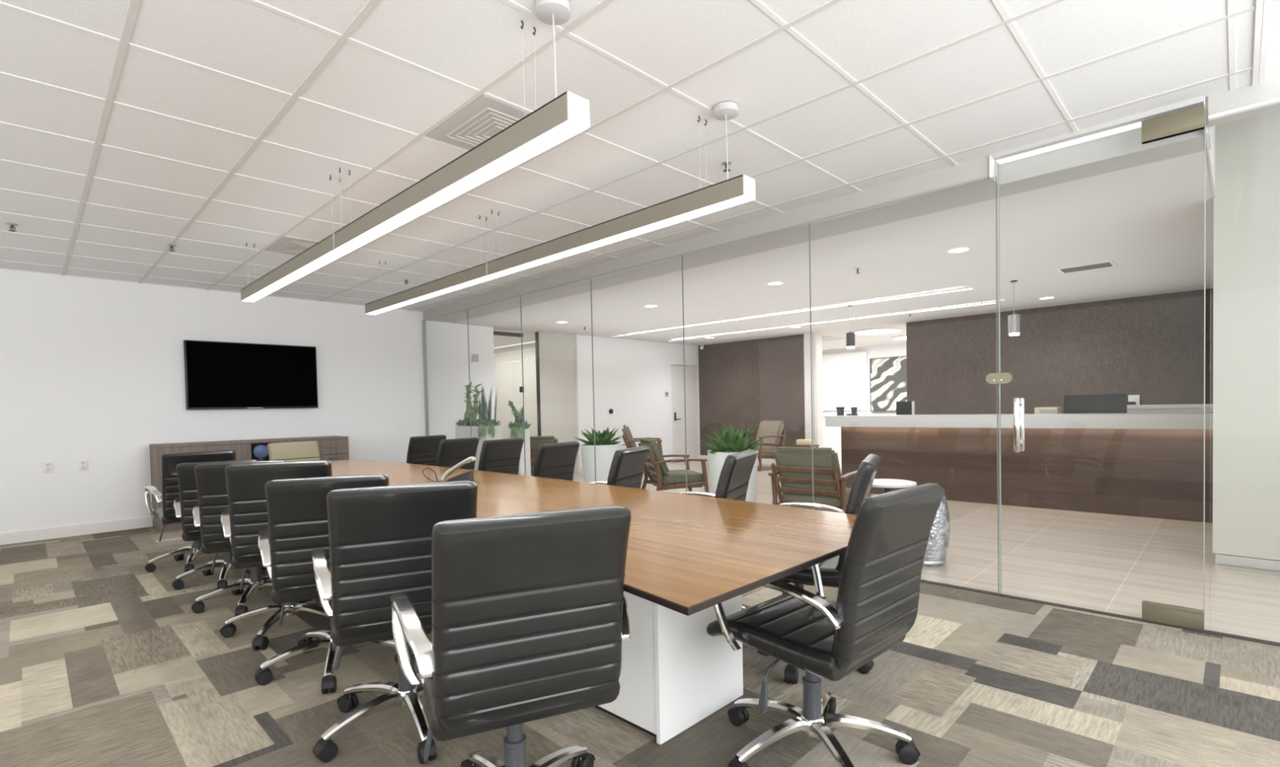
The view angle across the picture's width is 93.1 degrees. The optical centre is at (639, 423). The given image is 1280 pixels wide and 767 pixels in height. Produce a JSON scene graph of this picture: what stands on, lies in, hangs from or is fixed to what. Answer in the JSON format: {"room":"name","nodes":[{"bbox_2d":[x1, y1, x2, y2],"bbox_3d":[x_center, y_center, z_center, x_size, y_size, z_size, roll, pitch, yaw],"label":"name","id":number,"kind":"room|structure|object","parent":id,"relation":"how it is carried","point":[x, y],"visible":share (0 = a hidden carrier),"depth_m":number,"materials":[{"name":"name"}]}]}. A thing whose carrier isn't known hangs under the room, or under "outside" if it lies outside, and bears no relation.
{"room":"office","nodes":[
{"label":"office","id":0,"kind":"room"},
{"bbox_2d":[0,268,425,533],"bbox_3d":[-5.766,-0.296,6.437,0.120,2.900,7.290,0,2,45],"label":"wall","id":1,"kind":"structure","parent":0,"point":[92,370],"depth_m":6.63,"materials":[{"name":"white paint"}]},
{"bbox_2d":[43,461,53,472],"bbox_3d":[-5.981,0.442,6.129,0.011,0.114,0.072,0,2,45],"label":"wall outlet","id":2,"kind":"object","parent":1,"relation":"attached to","point":[47,465],"visible":1,"depth_m":6.12,"materials":[{"name":"white plastic"}]},
{"bbox_2d":[0,515,152,544],"bbox_3d":[-5.662,1.097,6.450,0.018,0.110,7.160,0,2,45],"label":"baseboard","id":3,"kind":"structure","parent":1,"relation":"attached to","point":[137,522],"depth_m":6.25,"materials":[{"name":"white"}]},
{"bbox_2d":[78,458,88,470],"bbox_3d":[-5.798,0.434,6.314,0.011,0.114,0.072,0,2,45],"label":"wall outlet","id":4,"kind":"object","parent":1,"relation":"attached to","point":[82,464],"visible":1,"depth_m":6.31,"materials":[{"name":"white plastic"}]},
{"bbox_2d":[183,339,318,409],"bbox_3d":[-4.690,-0.574,7.386,0.078,0.790,1.380,0,2,45],"label":"television","id":5,"kind":"object","parent":1,"relation":"attached to","point":[220,375],"visible":1,"depth_m":7.30,"materials":[{"name":"black"}]},
{"bbox_2d":[422,320,429,435],"bbox_3d":[-3.159,-0.245,8.970,0.036,2.544,0.040,0,2,45],"label":"trim","id":6,"kind":"structure","parent":1,"relation":"attached to","point":[424,322],"depth_m":8.95,"materials":[{"name":"silver metal"}]},
{"bbox_2d":[466,309,471,437],"bbox_3d":[-2.704,-0.244,8.521,1.238,2.544,0.013,0,2,45],"label":"window","id":7,"kind":"structure","parent":1,"relation":"in","point":[467,309],"depth_m":8.07,"materials":[{"name":"clear glass"}]},
{"bbox_2d":[520,296,525,475],"bbox_3d":[-1.823,-0.240,7.653,1.228,2.544,0.013,0,2,45],"label":"window","id":8,"kind":"structure","parent":1,"relation":"in","point":[520,296],"depth_m":7.21,"materials":[{"name":"clear glass"}]},
{"bbox_2d":[590,278,595,480],"bbox_3d":[-0.933,-0.236,6.775,1.266,2.544,0.013,0,2,45],"label":"window","id":9,"kind":"structure","parent":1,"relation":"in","point":[590,278],"depth_m":6.32,"materials":[{"name":"clear glass"}]},
{"bbox_2d":[681,255,687,491],"bbox_3d":[-0.037,-0.233,5.892,1.242,2.544,0.013,0,2,45],"label":"window","id":10,"kind":"structure","parent":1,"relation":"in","point":[682,255],"depth_m":5.45,"materials":[{"name":"clear glass"}]},
{"bbox_2d":[422,155,994,319],"bbox_3d":[-0.528,-1.572,6.314,7.506,0.136,0.038,0,2,45],"label":"trim","id":11,"kind":"structure","parent":1,"relation":"attached to","point":[981,167],"depth_m":4.80,"materials":[{"name":"grey paint"}]},
{"bbox_2d":[422,176,999,593],"bbox_3d":[-0.491,-0.239,6.345,7.522,2.552,0.032,0,2,45],"label":"window","id":12,"kind":"structure","parent":1,"relation":"in","point":[995,176],"depth_m":4.34,"materials":[{"name":"clear glass"}]},
{"bbox_2d":[427,160,1011,322],"bbox_3d":[-0.363,-1.584,6.492,7.490,0.128,0.463,0,2,45],"label":"trim","id":13,"kind":"structure","parent":1,"relation":"attached to","point":[985,190],"depth_m":5.02,"materials":[{"name":"grey paint"}]},
{"bbox_2d":[808,223,813,509],"bbox_3d":[0.853,-0.229,5.015,1.250,2.544,0.013,0,2,45],"label":"window","id":14,"kind":"structure","parent":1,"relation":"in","point":[809,224],"depth_m":4.57,"materials":[{"name":"clear glass"}]},
{"bbox_2d":[266,440,320,462],"bbox_3d":[-3.285,0.649,5.993,0.668,0.926,0.658,0,2,41],"label":"storage box","id":15,"kind":"object","parent":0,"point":[300,451],"visible":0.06,"depth_m":6.13,"materials":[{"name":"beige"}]},
{"bbox_2d":[493,342,537,438],"bbox_3d":[-3.140,-0.319,11.877,3.650,2.550,2.120,0,2,45],"label":"wall","id":16,"kind":"structure","parent":0,"point":[507,359],"depth_m":12.63,"materials":[{"name":"grey paint"}]},
{"bbox_2d":[534,331,541,435],"bbox_3d":[-1.767,-0.314,10.577,0.070,2.550,0.025,0,2,45],"label":"trim","id":17,"kind":"structure","parent":16,"relation":"attached to","point":[536,333],"depth_m":10.55,"materials":[{"name":"grey metal"}]},
{"bbox_2d":[425,320,700,473],"bbox_3d":[-0.911,-0.405,11.446,0.130,2.650,6.660,0,2,45],"label":"wall","id":18,"kind":"structure","parent":0,"point":[632,378],"depth_m":11.45,"materials":[{"name":"white paint"}]},
{"bbox_2d":[493,330,524,392],"bbox_3d":[-2.099,-0.283,10.241,0.070,2.480,0.850,0,2,45],"label":"door","id":19,"kind":"structure","parent":18,"relation":"in","point":[495,332],"depth_m":10.14,"materials":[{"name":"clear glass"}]},
{"bbox_2d":[538,331,578,474],"bbox_3d":[-1.472,-0.354,10.884,0.040,2.600,0.830,0,2,45],"label":"wall panel","id":20,"kind":"object","parent":18,"relation":"attached to","point":[557,351],"visible":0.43,"depth_m":10.87,"materials":[{"name":"grey paint"}]},
{"bbox_2d":[671,364,697,462],"bbox_3d":[0.996,-0.219,13.284,0.116,2.080,0.860,0,2,45],"label":"door","id":21,"kind":"structure","parent":18,"relation":"in","point":[677,371],"depth_m":13.27,"materials":[{"name":"white wood"}]},
{"bbox_2d":[580,442,622,482],"bbox_3d":[-0.446,0.633,7.214,0.500,0.775,0.500,0,2,45],"label":"planter","id":22,"kind":"object","parent":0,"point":[605,451],"depth_m":7.00,"materials":[{"name":"white ceramic"}]},
{"bbox_2d":[0,0,1271,311],"bbox_3d":[-2.107,-1.818,2.817,10.166,0.626,7.175,0,2,45],"label":"ceiling","id":23,"kind":"structure","parent":0,"point":[130,130],"depth_m":2.98,"materials":[{"name":"tile"}]},
{"bbox_2d":[264,236,317,255],"bbox_3d":[-2.960,-1.559,5.438,0.580,0.012,0.570,0,2,45],"label":"ceiling vent","id":24,"kind":"object","parent":23,"relation":"in","point":[286,245],"visible":0.41,"depth_m":5.31,"materials":[{"name":"grey metal"}]},
{"bbox_2d":[240,0,590,302],"bbox_3d":[-1.837,-1.303,3.732,4.544,0.478,0.130,0,2,45],"label":"pendant light","id":25,"kind":"object","parent":23,"relation":"hanging from","point":[566,116],"visible":1,"depth_m":2.65,"materials":[{"name":"silver metal"}]},
{"bbox_2d":[241,120,587,302],"bbox_3d":[-1.832,-1.069,3.738,4.536,0.012,0.088,0,2,45],"label":"diffuser","id":26,"kind":"object","parent":25,"relation":"attached to","point":[554,132],"depth_m":2.82,"materials":[{"name":"white"}]},
{"bbox_2d":[425,94,529,150],"bbox_3d":[-0.745,-1.550,3.254,0.580,0.012,0.570,0,2,45],"label":"ceiling vent","id":27,"kind":"object","parent":23,"relation":"in","point":[484,117],"visible":0.4,"depth_m":3.11,"materials":[{"name":"grey metal"}]},
{"bbox_2d":[364,102,755,314],"bbox_3d":[-1.110,-1.339,4.544,4.598,0.478,0.130,0,2,45],"label":"pendant light","id":28,"kind":"object","parent":23,"relation":"hanging from","point":[739,189],"visible":1,"depth_m":3.62,"materials":[{"name":"silver metal"}]},
{"bbox_2d":[366,195,754,314],"bbox_3d":[-1.105,-1.106,4.551,4.590,0.012,0.088,0,2,45],"label":"diffuser","id":29,"kind":"object","parent":28,"relation":"attached to","point":[722,202],"depth_m":3.78,"materials":[{"name":"white"}]},
{"bbox_2d":[0,453,1279,766],"bbox_3d":[0.251,1.036,7.951,14.000,0.100,17.600,0,2,45],"label":"floor","id":30,"kind":"structure","parent":0,"point":[104,662],"depth_m":2.73,"materials":[{"name":"carpet"}]},
{"bbox_2d":[144,449,235,572],"bbox_3d":[-3.606,0.682,4.901,0.648,0.932,0.696,-2,2,-38],"label":"office chair","id":31,"kind":"object","parent":30,"relation":"on","point":[169,461],"visible":0.52,"depth_m":4.64,"materials":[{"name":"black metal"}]},
{"bbox_2d":[171,459,266,589],"bbox_3d":[-3.002,0.702,4.409,0.663,0.892,0.654,-2,2,-27],"label":"office chair","id":32,"kind":"object","parent":30,"relation":"on","point":[184,504],"visible":0.38,"depth_m":4.12,"materials":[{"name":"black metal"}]},
{"bbox_2d":[191,459,287,615],"bbox_3d":[-2.472,0.687,3.864,0.658,0.926,0.668,-2,2,-24],"label":"office chair","id":33,"kind":"object","parent":30,"relation":"on","point":[211,478],"visible":0.46,"depth_m":3.57,"materials":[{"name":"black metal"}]},
{"bbox_2d":[149,435,349,531],"bbox_3d":[-4.541,0.652,7.207,0.507,0.912,1.930,0,2,45],"label":"credenza","id":34,"kind":"object","parent":30,"relation":"on","point":[334,447],"visible":0.31,"depth_m":6.85,"materials":[{"name":"brown wood"}]},
{"bbox_2d":[252,444,268,461],"bbox_3d":[-4.454,0.357,7.121,0.110,0.220,0.160,0,2,45],"label":"globe","id":35,"kind":"object","parent":34,"relation":"on","point":[260,451],"visible":0.75,"depth_m":7.09},
{"bbox_2d":[219,460,332,649],"bbox_3d":[-1.978,0.674,3.377,0.646,0.956,0.706,-2,2,-20],"label":"office chair","id":36,"kind":"object","parent":30,"relation":"on","point":[246,515],"visible":0.51,"depth_m":3.09,"materials":[{"name":"black leather"}]},
{"bbox_2d":[253,473,397,693],"bbox_3d":[-1.447,0.689,2.862,0.660,0.932,0.664,-2,2,-25],"label":"office chair","id":37,"kind":"object","parent":30,"relation":"on","point":[297,508],"visible":0.46,"depth_m":2.58,"materials":[{"name":"black leather"}]},
{"bbox_2d":[311,480,477,763],"bbox_3d":[-0.886,0.678,2.315,0.657,0.956,0.670,-2,2,-24],"label":"office chair","id":38,"kind":"object","parent":30,"relation":"on","point":[380,537],"visible":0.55,"depth_m":2.04,"materials":[{"name":"black leather"}]},
{"bbox_2d":[383,434,446,466],"bbox_3d":[-2.594,0.606,6.913,0.698,0.936,0.656,0,2,33],"label":"office chair","id":39,"kind":"object","parent":30,"relation":"on","point":[422,450],"visible":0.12,"depth_m":6.68,"materials":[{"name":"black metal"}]},
{"bbox_2d":[435,436,479,469],"bbox_3d":[-2.009,0.615,6.074,0.700,0.936,0.662,0,2,31],"label":"office chair","id":40,"kind":"object","parent":30,"relation":"on","point":[451,451],"visible":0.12,"depth_m":5.86,"materials":[{"name":"black leather"}]},
{"bbox_2d":[455,381,502,470],"bbox_3d":[-2.338,0.192,8.824,1.026,1.654,0.443,0,2,45],"label":"succulent planter","id":41,"kind":"object","parent":30,"relation":"on","point":[483,428],"visible":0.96,"depth_m":8.63,"materials":[{"name":"white"}]},
{"bbox_2d":[477,437,524,474],"bbox_3d":[-1.448,0.612,5.433,0.699,0.952,0.656,0,2,32],"label":"office chair","id":42,"kind":"object","parent":30,"relation":"on","point":[503,455],"visible":0.21,"depth_m":5.25,"materials":[{"name":"black leather"}]},
{"bbox_2d":[390,505,631,766],"bbox_3d":[-0.370,0.683,1.705,0.651,0.956,0.698,-2,2,-21],"label":"office chair","id":43,"kind":"object","parent":30,"relation":"on","point":[531,620],"visible":1,"depth_m":1.45,"materials":[{"name":"black leather"}]},
{"bbox_2d":[506,400,531,475],"bbox_3d":[-1.635,0.350,8.300,0.470,1.335,0.306,0,2,45],"label":"succulent planter","id":44,"kind":"object","parent":30,"relation":"on","point":[516,430],"visible":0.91,"depth_m":8.19,"materials":[{"name":"white ceramic"}]},
{"bbox_2d":[529,435,558,475],"bbox_3d":[-1.467,0.587,9.251,0.732,0.819,0.747,-1,1,7],"label":"lounge chair","id":45,"kind":"object","parent":30,"relation":"on","point":[535,441],"visible":0.06,"depth_m":8.90,"materials":[{"name":"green fabric"}]},
{"bbox_2d":[529,435,558,461],"bbox_3d":[-1.499,0.411,9.006,0.600,0.454,0.263,-1,1,7],"label":"cushion","id":46,"kind":"object","parent":45,"relation":"on","point":[535,441],"depth_m":8.90,"materials":[{"name":"green fabric"}]},
{"bbox_2d":[532,440,579,480],"bbox_3d":[-0.882,0.621,4.911,0.668,0.936,0.658,0,2,32],"label":"office chair","id":47,"kind":"object","parent":30,"relation":"on","point":[556,460],"visible":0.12,"depth_m":4.73,"materials":[{"name":"black leather"}]},
{"bbox_2d":[329,458,857,744],"bbox_3d":[-1.323,0.757,3.786,5.424,0.742,1.400,0,2,45],"label":"conference table","id":48,"kind":"object","parent":30,"relation":"on","point":[688,554],"visible":0.41,"depth_m":2.24,"materials":[{"name":"brown wood"}]},
{"bbox_2d":[422,456,476,482],"bbox_3d":[-1.207,0.295,3.878,0.338,0.171,0.200,-1,2,-7],"label":"desk phone","id":49,"kind":"object","parent":48,"relation":"on","point":[468,475],"visible":0.9,"depth_m":3.80,"materials":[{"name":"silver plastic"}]},
{"bbox_2d":[573,426,625,482],"bbox_3d":[-0.475,0.530,7.200,0.582,0.983,0.555,0,2,45],"label":"agave","id":50,"kind":"object","parent":30,"relation":"on","point":[606,447],"visible":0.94,"depth_m":7.01,"materials":[{"name":"white ceramic"}]},
{"bbox_2d":[591,445,649,488],"bbox_3d":[-0.309,0.629,4.102,0.663,0.936,0.661,-1,2,24],"label":"office chair","id":51,"kind":"object","parent":30,"relation":"on","point":[627,467],"visible":0.13,"depth_m":3.91,"materials":[{"name":"black leather"}]},
{"bbox_2d":[622,424,662,454],"bbox_3d":[0.057,0.469,10.977,0.747,0.901,0.732,-1,1,0],"label":"lounge chair","id":52,"kind":"object","parent":30,"relation":"on","point":[627,436],"visible":0.41,"depth_m":10.71,"materials":[{"name":"brown fabric"}]},
{"bbox_2d":[622,424,636,447],"bbox_3d":[-0.189,0.273,10.970,0.263,0.499,0.600,-1,1,0],"label":"cushion","id":53,"kind":"object","parent":52,"relation":"on","point":[627,435],"depth_m":10.71,"materials":[{"name":"brown fabric"}]},
{"bbox_2d":[637,437,709,492],"bbox_3d":[0.402,0.591,7.547,0.747,0.819,0.732,-2,2,-13],"label":"lounge chair","id":54,"kind":"object","parent":30,"relation":"on","point":[664,478],"visible":0.89,"depth_m":7.27,"materials":[{"name":"green fabric"}]},
{"bbox_2d":[637,437,669,475],"bbox_3d":[0.163,0.415,7.486,0.263,0.454,0.600,-2,2,-13],"label":"cushion","id":55,"kind":"object","parent":54,"relation":"on","point":[655,454],"depth_m":7.25,"materials":[{"name":"green fabric"}]},
{"bbox_2d":[651,469,703,484],"bbox_3d":[0.467,0.667,7.564,0.530,0.120,0.600,-2,2,-13],"label":"seat cushion","id":56,"kind":"object","parent":54,"relation":"on","point":[673,477],"depth_m":7.30,"materials":[{"name":"green fabric"}]},
{"bbox_2d":[678,448,757,609],"bbox_3d":[0.279,0.628,3.376,0.700,0.952,0.650,-1,2,22],"label":"office chair","id":57,"kind":"object","parent":30,"relation":"on","point":[736,469],"visible":0.09,"depth_m":3.14,"materials":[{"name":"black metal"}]},
{"bbox_2d":[700,422,768,502],"bbox_3d":[0.893,0.512,5.835,0.669,1.031,0.667,0,2,45],"label":"agave","id":58,"kind":"object","parent":30,"relation":"on","point":[732,442],"visible":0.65,"depth_m":5.74,"materials":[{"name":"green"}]},
{"bbox_2d":[745,420,786,471],"bbox_3d":[2.268,0.409,11.441,0.747,0.901,0.732,-2,2,-33],"label":"lounge chair","id":59,"kind":"object","parent":30,"relation":"on","point":[771,431],"visible":0.52,"depth_m":11.36,"materials":[{"name":"brown fabric"}]},
{"bbox_2d":[745,445,777,454],"bbox_3d":[2.215,0.496,11.407,0.530,0.132,0.600,-2,2,-33],"label":"seat cushion","id":60,"kind":"object","parent":59,"relation":"on","point":[766,449],"depth_m":11.15,"materials":[{"name":"brown fabric"}]},
{"bbox_2d":[755,420,783,445],"bbox_3d":[2.465,0.201,11.569,0.263,0.499,0.600,-2,2,-33],"label":"cushion","id":61,"kind":"object","parent":59,"relation":"on","point":[766,428],"depth_m":11.46,"materials":[{"name":"brown fabric"}]},
{"bbox_2d":[791,444,819,447],"bbox_3d":[3.119,0.619,11.428,0.400,0.430,0.320,0,2,45],"label":"side table","id":62,"kind":"object","parent":30,"relation":"on","point":[794,445],"visible":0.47,"depth_m":11.33,"materials":[{"name":"brown wood"}]},
{"bbox_2d":[795,439,813,444],"bbox_3d":[3.113,0.353,11.421,0.300,0.100,0.140,0,2,45],"label":"tissue box","id":63,"kind":"object","parent":62,"relation":"on","point":[799,442],"visible":0.96,"depth_m":11.36,"materials":[{"name":"beige"}]},
{"bbox_2d":[768,446,870,511],"bbox_3d":[1.694,0.611,5.708,0.732,0.819,0.747,0,2,41],"label":"lounge chair","id":64,"kind":"object","parent":30,"relation":"on","point":[793,467],"visible":0.8,"depth_m":5.46,"materials":[{"name":"green fabric"}]},
{"bbox_2d":[773,446,841,490],"bbox_3d":[1.533,0.437,5.519,0.600,0.454,0.263,0,2,41],"label":"cushion","id":65,"kind":"object","parent":64,"relation":"on","point":[793,467],"depth_m":5.45,"materials":[{"name":"green fabric"}]},
{"bbox_2d":[782,487,851,504],"bbox_3d":[1.738,0.686,5.759,0.600,0.120,0.530,0,2,41],"label":"seat cushion","id":66,"kind":"object","parent":64,"relation":"on","point":[786,496],"depth_m":5.56,"materials":[{"name":"green fabric"}]},
{"bbox_2d":[706,482,945,766],"bbox_3d":[0.583,0.664,2.050,0.662,0.936,0.700,-3,2,-42],"label":"office chair","id":67,"kind":"object","parent":30,"relation":"on","point":[876,605],"visible":0.98,"depth_m":1.88,"materials":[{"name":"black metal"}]},
{"bbox_2d":[777,453,881,684],"bbox_3d":[0.764,0.631,2.865,0.684,0.952,0.656,-1,2,25],"label":"office chair","id":68,"kind":"object","parent":30,"relation":"on","point":[830,570],"visible":0.2,"depth_m":2.60,"materials":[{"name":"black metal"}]},
{"bbox_2d":[822,413,896,453],"bbox_3d":[5.419,0.248,14.187,3.440,0.930,0.820,0,2,45],"label":"countertop","id":69,"kind":"structure","parent":30,"relation":"on","point":[832,434],"depth_m":14.45,"materials":[{"name":"white stone"}]},
{"bbox_2d":[822,413,896,415],"bbox_3d":[5.409,-0.202,14.175,3.440,0.030,0.820,0,2,45],"label":"countertop","id":70,"kind":"structure","parent":69,"relation":"on","point":[882,413],"depth_m":14.11,"materials":[{"name":"grey stone"}]},
{"bbox_2d":[871,478,916,493],"bbox_3d":[2.403,0.779,5.888,0.520,0.430,0.520,0,2,45],"label":"coffee table","id":71,"kind":"object","parent":30,"relation":"on","point":[886,483],"visible":0.51,"depth_m":5.76,"materials":[{"name":"white plastic"}]},
{"bbox_2d":[922,494,950,566],"bbox_3d":[2.119,0.771,4.510,0.336,0.530,0.336,0,2,45],"label":"garden stool","id":72,"kind":"object","parent":30,"relation":"on","point":[937,547],"visible":0.3,"depth_m":4.37,"materials":[{"name":"silver metal"}]},
{"bbox_2d":[825,412,1213,522],"bbox_3d":[4.240,0.404,7.234,3.865,1.030,0.980,0,2,45],"label":"reception desk","id":73,"kind":"object","parent":30,"relation":"on","point":[1141,464],"visible":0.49,"depth_m":6.55,"materials":[{"name":"brown wood"}]},
{"bbox_2d":[835,406,844,415],"bbox_3d":[2.782,-0.170,8.419,0.124,0.120,0.125,0,2,45],"label":"cup","id":74,"kind":"object","parent":73,"relation":"on","point":[840,410],"visible":1,"depth_m":8.38,"materials":[{"name":"grey"}]},
{"bbox_2d":[846,406,857,415],"bbox_3d":[2.907,-0.168,8.300,0.145,0.113,0.095,0,2,45],"label":"cup","id":75,"kind":"object","parent":73,"relation":"on","point":[854,409],"visible":0.97,"depth_m":8.25,"materials":[{"name":"grey"}]},
{"bbox_2d":[896,400,914,414],"bbox_3d":[3.566,-0.064,8.144,0.203,0.465,0.190,-1,2,13],"label":"computer monitor","id":76,"kind":"object","parent":73,"relation":"on","point":[903,407],"visible":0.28,"depth_m":8.12,"materials":[{"name":"black"}]},
{"bbox_2d":[825,412,1213,429],"bbox_3d":[4.062,-0.030,7.051,3.865,0.145,0.500,0,2,45],"label":"countertop","id":77,"kind":"structure","parent":73,"relation":"on","point":[1171,420],"depth_m":6.47,"materials":[{"name":"grey"}]},
{"bbox_2d":[1034,406,1062,413],"bbox_3d":[4.718,-0.007,7.008,0.220,0.360,0.263,0,2,45],"label":"paper tray","id":78,"kind":"object","parent":73,"relation":"on","point":[1046,410],"visible":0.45,"depth_m":6.92,"materials":[{"name":"beige plastic"}]},
{"bbox_2d":[1063,393,1127,413],"bbox_3d":[5.056,-0.075,6.745,0.565,0.495,0.180,0,2,45],"label":"computer monitor","id":79,"kind":"object","parent":73,"relation":"on","point":[1108,402],"visible":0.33,"depth_m":6.72,"materials":[{"name":"black plastic"}]},
{"bbox_2d":[706,449,758,502],"bbox_3d":[0.901,0.644,5.859,0.484,0.765,0.484,0,2,45],"label":"planter","id":80,"kind":"object","parent":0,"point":[716,459],"depth_m":5.72,"materials":[{"name":"white ceramic"}]},
{"bbox_2d":[699,454,776,463],"bbox_3d":[4.431,0.775,10.708,8.520,0.100,0.132,0,2,45],"label":"baseboard","id":81,"kind":"structure","parent":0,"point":[769,460],"depth_m":12.45,"materials":[{"name":"white"}]},
{"bbox_2d":[451,96,1215,350],"bbox_3d":[2.705,-2.058,10.427,14.000,0.750,10.425,0,2,45],"label":"ceiling","id":82,"kind":"structure","parent":0,"point":[1148,220],"depth_m":6.39,"materials":[{"name":"white"}]},
{"bbox_2d":[766,280,783,284],"bbox_3d":[1.513,-1.566,6.781,0.196,0.008,0.196,0,2,45],"label":"recessed light","id":83,"kind":"object","parent":82,"relation":"in","point":[777,282],"visible":1,"depth_m":6.76,"materials":[{"name":"white plastic"}]},
{"bbox_2d":[627,287,973,333],"bbox_3d":[1.909,-1.636,9.204,5.655,0.010,0.071,0,2,41],"label":"recessed light","id":84,"kind":"object","parent":82,"relation":"in","point":[971,287],"visible":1,"depth_m":8.60,"materials":[{"name":"white plastic"}]},
{"bbox_2d":[671,302,995,339],"bbox_3d":[2.802,-1.684,10.303,5.688,0.010,0.070,0,2,41],"label":"recessed light","id":85,"kind":"object","parent":82,"relation":"in","point":[991,302],"visible":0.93,"depth_m":9.78,"materials":[{"name":"white plastic"}]},
{"bbox_2d":[822,335,846,341],"bbox_3d":[3.909,-1.748,12.504,0.760,0.040,0.760,0,2,45],"label":"recessed light","id":86,"kind":"object","parent":82,"relation":"in","point":[824,338],"visible":0.7,"depth_m":12.28,"materials":[{"name":"white plastic"}]},
{"bbox_2d":[845,304,854,348],"bbox_3d":[2.930,-1.344,8.443,0.116,0.595,0.116,0,2,45],"label":"pendant","id":87,"kind":"object","parent":82,"relation":"hanging from","point":[850,335],"visible":1,"depth_m":8.40,"materials":[{"name":"grey metal"}]},
{"bbox_2d":[853,327,902,334],"bbox_3d":[4.482,-1.733,11.447,0.880,0.040,0.880,0,2,45],"label":"recessed light","id":88,"kind":"object","parent":82,"relation":"in","point":[877,331],"visible":0.96,"depth_m":11.26,"materials":[{"name":"white plastic"}]},
{"bbox_2d":[892,334,906,339],"bbox_3d":[5.697,-1.788,12.537,0.880,0.040,0.880,0,2,45],"label":"recessed light","id":89,"kind":"object","parent":82,"relation":"in","point":[901,336],"visible":0.24,"depth_m":12.49,"materials":[{"name":"white plastic"}]},
{"bbox_2d":[946,246,970,253],"bbox_3d":[2.871,-1.561,5.463,0.196,0.008,0.196,0,2,45],"label":"recessed light","id":90,"kind":"object","parent":82,"relation":"in","point":[957,250],"visible":1,"depth_m":5.46,"materials":[{"name":"white plastic"}]},
{"bbox_2d":[1008,280,1020,335],"bbox_3d":[4.288,-1.320,6.951,0.116,0.623,0.116,0,2,45],"label":"pendant","id":91,"kind":"object","parent":82,"relation":"hanging from","point":[1014,320],"visible":1,"depth_m":6.92,"materials":[{"name":"grey metal"}]},
{"bbox_2d":[1056,260,1116,273],"bbox_3d":[4.630,-1.616,6.291,0.470,0.014,0.310,0,2,45],"label":"ceiling vent","id":92,"kind":"object","parent":82,"relation":"in","point":[1110,263],"visible":1,"depth_m":6.25,"materials":[{"name":"white plastic"}]},
{"bbox_2d":[992,95,1210,195],"bbox_3d":[2.636,-1.571,3.512,0.966,0.128,0.495,0,2,45],"label":"trim","id":93,"kind":"structure","parent":82,"relation":"attached to","point":[1125,149],"depth_m":3.50,"materials":[{"name":"grey paint"}]},
{"bbox_2d":[1208,0,1279,127],"bbox_3d":[3.472,-1.825,2.452,1.708,0.634,0.165,0,2,45],"label":"trim","id":94,"kind":"structure","parent":82,"relation":"attached to","point":[1249,100],"depth_m":2.90,"materials":[{"name":"grey paint"}]},
{"bbox_2d":[822,342,906,413],"bbox_3d":[4.074,-0.571,13.710,5.550,2.650,3.730,0,2,45],"label":"wall","id":95,"kind":"structure","parent":0,"point":[896,349],"depth_m":14.66,"materials":[{"name":"white paint"}]},
{"bbox_2d":[822,351,867,410],"bbox_3d":[5.069,-1.045,15.123,1.220,1.480,0.050,0,2,45],"label":"window","id":96,"kind":"structure","parent":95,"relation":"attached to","point":[845,378],"depth_m":15.07,"materials":[{"name":"white glass"}]},
{"bbox_2d":[869,355,906,411],"bbox_3d":[5.991,-0.921,14.221,1.200,1.280,0.050,0,2,45],"label":"wall art","id":97,"kind":"object","parent":95,"relation":"attached to","point":[888,375],"visible":0.59,"depth_m":14.33,"materials":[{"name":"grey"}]},
{"bbox_2d":[697,288,1213,458],"bbox_3d":[4.361,-0.550,10.724,8.650,2.550,0.120,0,2,45],"label":"wall","id":98,"kind":"structure","parent":0,"point":[1151,347],"depth_m":9.27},
{"bbox_2d":[812,333,814,447],"bbox_3d":[3.329,-0.451,11.618,0.025,2.550,0.006,0,2,45],"label":"trim","id":99,"kind":"structure","parent":98,"relation":"attached to","point":[812,333],"depth_m":11.61,"materials":[{"name":"grey"}]},
{"bbox_2d":[804,332,823,447],"bbox_3d":[3.365,-0.480,11.744,0.260,2.600,0.230,0,2,45],"label":"column","id":100,"kind":"structure","parent":98,"relation":"attached to","point":[818,374],"depth_m":11.66,"materials":[{"name":"white paint"}]},
{"bbox_2d":[1127,394,1139,404],"bbox_3d":[6.734,-0.307,8.275,0.130,0.160,0.050,0,2,45],"label":"box","id":101,"kind":"object","parent":98,"relation":"attached to","point":[1132,399],"visible":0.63,"depth_m":8.26,"materials":[{"name":"white plastic"}]},
{"bbox_2d":[920,578,1279,645],"bbox_3d":[0.469,1.044,5.441,10.166,0.006,0.042,0,2,45],"label":"trim","id":102,"kind":"structure","parent":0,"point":[1226,634],"depth_m":3.37,"materials":[{"name":"grey metal"}]},
{"bbox_2d":[985,104,1205,630],"bbox_3d":[2.491,-0.267,3.397,0.988,2.634,0.143,0,2,45],"label":"door","id":103,"kind":"structure","parent":102,"relation":"attached to","point":[1192,119],"depth_m":3.14,"materials":[{"name":"clear glass"}]},
{"bbox_2d":[1127,403,1213,413],"bbox_3d":[6.835,0.303,7.825,0.970,1.090,0.550,0,2,45],"label":"countertop","id":104,"kind":"structure","parent":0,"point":[1148,408],"depth_m":7.62,"materials":[{"name":"white stone"}]},
{"bbox_2d":[1212,110,1279,574],"bbox_3d":[6.316,-0.703,5.387,1.672,3.250,5.020,0,2,45],"label":"wall","id":105,"kind":"structure","parent":0,"point":[1246,273],"depth_m":4.07,"materials":[{"name":"grey paint"}]},
{"bbox_2d":[1215,553,1279,570],"bbox_3d":[4.598,0.943,3.641,1.658,0.065,0.028,0,2,45],"label":"baseboard","id":106,"kind":"structure","parent":105,"relation":"attached to","point":[1263,563],"depth_m":4.10,"materials":[{"name":"grey paint"}]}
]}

